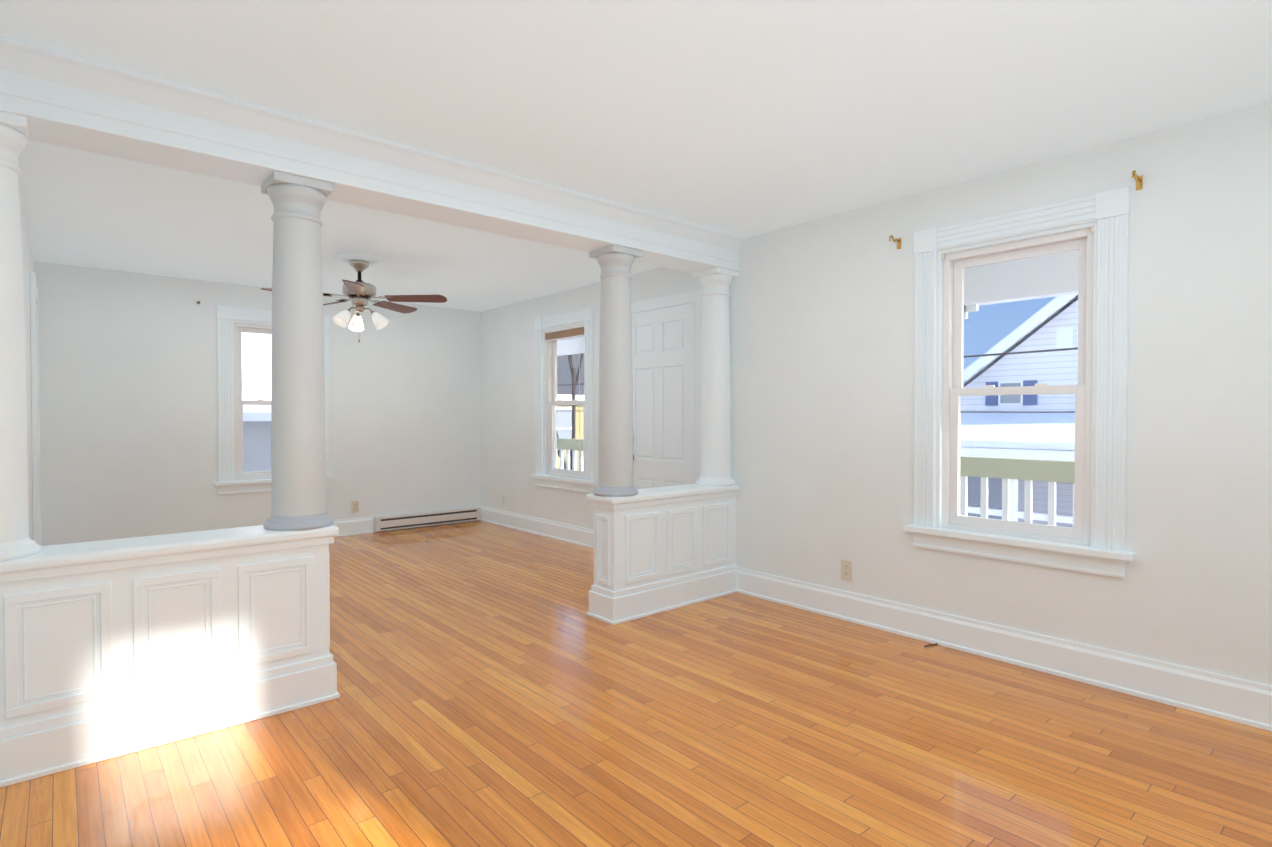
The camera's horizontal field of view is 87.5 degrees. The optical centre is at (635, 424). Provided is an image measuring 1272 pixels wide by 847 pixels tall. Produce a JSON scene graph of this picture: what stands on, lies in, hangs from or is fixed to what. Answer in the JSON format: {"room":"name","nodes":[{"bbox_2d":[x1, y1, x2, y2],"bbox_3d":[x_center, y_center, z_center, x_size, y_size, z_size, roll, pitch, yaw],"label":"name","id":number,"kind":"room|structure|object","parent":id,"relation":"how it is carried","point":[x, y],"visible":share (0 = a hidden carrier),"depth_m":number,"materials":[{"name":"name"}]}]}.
{"room":"empty living room","nodes":[
{"label":"empty living room","id":0,"kind":"room"},
{"bbox_2d":[18,177,33,539],"bbox_3d":[-3.599,-0.051,3.818,0.150,2.440,3.960,-1,1,-41],"label":"wall","id":1,"kind":"structure","parent":0,"point":[28,261],"depth_m":4.04,"materials":[{"name":"paint"}]},
{"bbox_2d":[30,271,40,545],"bbox_3d":[-4.345,0.065,4.815,0.024,2.180,1.020,-1,1,-41],"label":"door","id":2,"kind":"structure","parent":1,"relation":"in","point":[35,391],"depth_m":4.44,"materials":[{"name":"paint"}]},
{"bbox_2d":[34,261,480,545],"bbox_3d":[-3.330,-0.088,6.575,4.170,2.440,0.150,-1,1,-41],"label":"wall","id":3,"kind":"structure","parent":0,"point":[128,405],"depth_m":5.92,"materials":[{"name":"paint"}]},
{"bbox_2d":[214,305,334,494],"bbox_3d":[-3.479,-0.231,6.401,1.030,1.719,0.215,-1,1,-41],"label":"window","id":4,"kind":"structure","parent":3,"relation":"in","point":[234,477],"depth_m":6.17,"materials":[{"name":"paint"}]},
{"bbox_2d":[332,516,372,536],"bbox_3d":[-3.732,1.054,6.122,2.570,0.168,0.030,-1,1,-41],"label":"baseboard","id":5,"kind":"structure","parent":3,"relation":"attached to","point":[362,525],"depth_m":6.84,"materials":[{"name":"paint"}]},
{"bbox_2d":[352,501,358,512],"bbox_3d":[-2.897,0.843,6.858,0.072,0.118,0.008,-1,1,-41],"label":"electrical outlet","id":6,"kind":"object","parent":3,"relation":"attached to","point":[355,506],"visible":1,"depth_m":6.86,"materials":[{"name":"beige plastic"}]},
{"bbox_2d":[374,507,480,531],"bbox_3d":[-2.279,1.035,7.354,1.200,0.149,0.072,-1,1,-41],"label":"baseboard heater","id":7,"kind":"object","parent":3,"relation":"attached to","point":[392,522],"visible":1,"depth_m":7.30,"materials":[{"name":"white metal"}]},
{"bbox_2d":[480,267,702,529],"bbox_3d":[-0.564,-0.087,6.455,0.150,2.440,3.960,-1,1,-41],"label":"wall","id":8,"kind":"structure","parent":0,"point":[507,353],"depth_m":7.08,"materials":[{"name":"paint"}]},
{"bbox_2d":[502,493,505,503],"bbox_3d":[-1.470,0.821,7.389,0.008,0.118,0.072,-1,1,-41],"label":"electrical outlet","id":9,"kind":"object","parent":8,"relation":"attached to","point":[503,498],"visible":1,"depth_m":7.39,"materials":[{"name":"white plastic"}]},
{"bbox_2d":[480,506,593,548],"bbox_3d":[-0.983,1.044,6.815,0.030,0.168,2.590,-1,1,-41],"label":"baseboard","id":10,"kind":"structure","parent":8,"relation":"attached to","point":[577,535],"depth_m":6.80,"materials":[{"name":"paint"}]},
{"bbox_2d":[530,307,595,493],"bbox_3d":[-0.677,-0.180,6.527,0.224,1.824,1.030,-1,1,-41],"label":"window","id":11,"kind":"structure","parent":8,"relation":"in","point":[549,473],"depth_m":6.62,"materials":[{"name":"paint"}]},
{"bbox_2d":[631,289,702,488],"bbox_3d":[0.165,0.052,5.427,0.094,2.190,0.990,-1,1,-41],"label":"door","id":12,"kind":"structure","parent":8,"relation":"in","point":[666,351],"depth_m":5.37,"materials":[{"name":"paint"}]},
{"bbox_2d":[557,250,1078,526],"bbox_3d":[1.085,-0.041,6.059,1.780,2.680,10.420,-1,1,-41],"label":"porch","id":13,"kind":"object","parent":8,"relation":"attached to","point":[1015,294],"depth_m":4.94,"materials":[{"name":"white"}]},
{"bbox_2d":[0,520,1271,846],"bbox_3d":[-0.801,1.232,3.551,4.340,0.120,8.060,-1,1,-41],"label":"floor","id":14,"kind":"structure","parent":0,"point":[498,686],"depth_m":2.45,"materials":[{"name":"brown wood"}]},
{"bbox_2d":[0,525,339,787],"bbox_3d":[-1.826,0.813,2.575,1.220,0.745,0.270,-1,1,-41],"label":"half wall","id":15,"kind":"structure","parent":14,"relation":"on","point":[111,648],"depth_m":2.47,"materials":[{"name":"paint"}]},
{"bbox_2d":[0,111,40,560],"bbox_3d":[-2.196,-0.292,2.239,0.274,1.475,0.274,-1,1,-41],"label":"column","id":16,"kind":"structure","parent":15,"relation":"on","point":[16,541],"depth_m":2.23,"materials":[{"name":"paint"}]},
{"bbox_2d":[261,171,333,530],"bbox_3d":[-1.462,-0.301,2.877,0.274,1.475,0.274,-1,1,-41],"label":"column","id":17,"kind":"structure","parent":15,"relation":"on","point":[298,461],"depth_m":2.79,"materials":[{"name":"grey"}]},
{"bbox_2d":[586,484,738,624],"bbox_3d":[0.206,0.789,4.340,1.135,0.745,0.270,-1,1,-41],"label":"half wall","id":18,"kind":"structure","parent":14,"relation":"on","point":[660,549],"depth_m":4.16,"materials":[{"name":"paint"}]},
{"bbox_2d":[589,245,641,496],"bbox_3d":[-0.123,-0.317,4.039,0.274,1.475,0.274,-1,1,-41],"label":"column","id":19,"kind":"structure","parent":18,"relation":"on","point":[615,452],"depth_m":3.95,"materials":[{"name":"grey"}]},
{"bbox_2d":[692,267,738,485],"bbox_3d":[0.555,-0.325,4.628,0.274,1.475,0.274,-1,1,-41],"label":"column","id":20,"kind":"structure","parent":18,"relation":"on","point":[715,448],"depth_m":4.54,"materials":[{"name":"paint"}]},
{"bbox_2d":[0,0,1271,311],"bbox_3d":[-0.801,-1.327,3.516,4.340,0.120,8.060,-1,1,-41],"label":"ceiling","id":21,"kind":"structure","parent":0,"point":[746,118],"depth_m":2.56,"materials":[{"name":"paint"}]},
{"bbox_2d":[261,254,446,342],"bbox_3d":[-2.187,-0.962,5.143,1.260,0.654,1.289,-1,1,-41],"label":"fan","id":22,"kind":"object","parent":21,"relation":"hanging from","point":[359,293],"visible":0.98,"depth_m":5.13,"materials":[{"name":"brown wood"}]},
{"bbox_2d":[0,35,745,272],"bbox_3d":[-0.771,-1.157,3.484,4.040,0.220,0.400,-1,1,-41],"label":"beam","id":23,"kind":"structure","parent":21,"relation":"attached to","point":[60,98],"depth_m":2.77,"materials":[{"name":"paint"}]},
{"bbox_2d":[729,102,1271,685],"bbox_3d":[1.951,-0.044,3.301,0.150,2.440,4.100,-1,1,-41],"label":"wall","id":24,"kind":"structure","parent":0,"point":[821,314],"depth_m":3.07,"materials":[{"name":"paint"}]},
{"bbox_2d":[841,560,851,580],"bbox_3d":[1.261,0.872,3.986,0.008,0.118,0.072,-1,1,-41],"label":"electrical outlet","id":25,"kind":"object","parent":24,"relation":"attached to","point":[846,569],"visible":1,"depth_m":3.98,"materials":[{"name":"beige plastic"}]},
{"bbox_2d":[889,235,900,248],"bbox_3d":[1.432,-1.017,3.685,0.111,0.066,0.024,-1,1,-41],"label":"curtain bracket","id":26,"kind":"object","parent":24,"relation":"attached to","point":[898,240],"visible":0.98,"depth_m":3.71,"materials":[{"name":"gold metal"}]},
{"bbox_2d":[736,567,1271,730],"bbox_3d":[1.906,1.093,3.230,0.030,0.168,3.668,-1,1,-41],"label":"baseboard","id":27,"kind":"structure","parent":24,"relation":"attached to","point":[1241,701],"depth_m":3.18,"materials":[{"name":"paint"}]},
{"bbox_2d":[903,186,1135,577],"bbox_3d":[1.887,-0.189,3.323,0.215,1.719,1.030,-1,1,-41],"label":"window","id":28,"kind":"structure","parent":24,"relation":"in","point":[1093,540],"depth_m":3.23,"materials":[{"name":"paint"}]},
{"bbox_2d":[1131,170,1142,190],"bbox_3d":[2.150,-1.056,2.858,0.111,0.066,0.024,-1,1,-41],"label":"curtain bracket","id":29,"kind":"object","parent":24,"relation":"attached to","point":[1139,182],"visible":1,"depth_m":2.88,"materials":[{"name":"gold metal"}]},
{"label":"outside","id":30,"kind":"structure","parent":0,"visible":0},
{"bbox_3d":[1.073,5.130,14.133,100.000,0.200,100.000,-1,1,-41],"label":"ground","id":31,"kind":"structure","parent":30,"visible":0},
{"bbox_2d":[242,333,271,471],"bbox_3d":[-8.040,0.093,9.460,10.200,10.000,7.000,-1,1,-41],"label":"house","id":32,"kind":"structure","parent":31,"relation":"on","point":[265,435],"depth_m":9.16,"materials":[{"name":"white"}]},
{"bbox_2d":[557,353,582,469],"bbox_3d":[3.117,-1.257,15.904,10.143,12.533,11.649,-1,1,-41],"label":"trees","id":33,"kind":"object","parent":31,"relation":"on","point":[573,374],"depth_m":15.84,"materials":[{"name":"brown plant"}]},
{"bbox_2d":[557,353,583,470],"bbox_3d":[-5.072,0.688,27.248,10.600,8.330,8.950,-1,1,-41],"label":"house","id":34,"kind":"structure","parent":31,"relation":"on","point":[566,433],"depth_m":24.48,"materials":[{"name":"white"}]},
{"bbox_2d":[960,294,1077,526],"bbox_3d":[10.285,1.006,12.623,8.400,8.089,7.722,-1,1,-41],"label":"house","id":35,"kind":"structure","parent":31,"relation":"on","point":[1057,373],"depth_m":12.34,"materials":[{"name":"white"}]},
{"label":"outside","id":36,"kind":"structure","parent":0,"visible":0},
{"bbox_2d":[557,347,1077,412],"bbox_3d":[0.129,-0.620,13.236,1.519,0.800,44.000,-1,1,-41],"label":"cord","id":37,"kind":"object","parent":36,"point":[1076,348],"depth_m":8.32,"materials":[{"name":"grey"}]}
]}

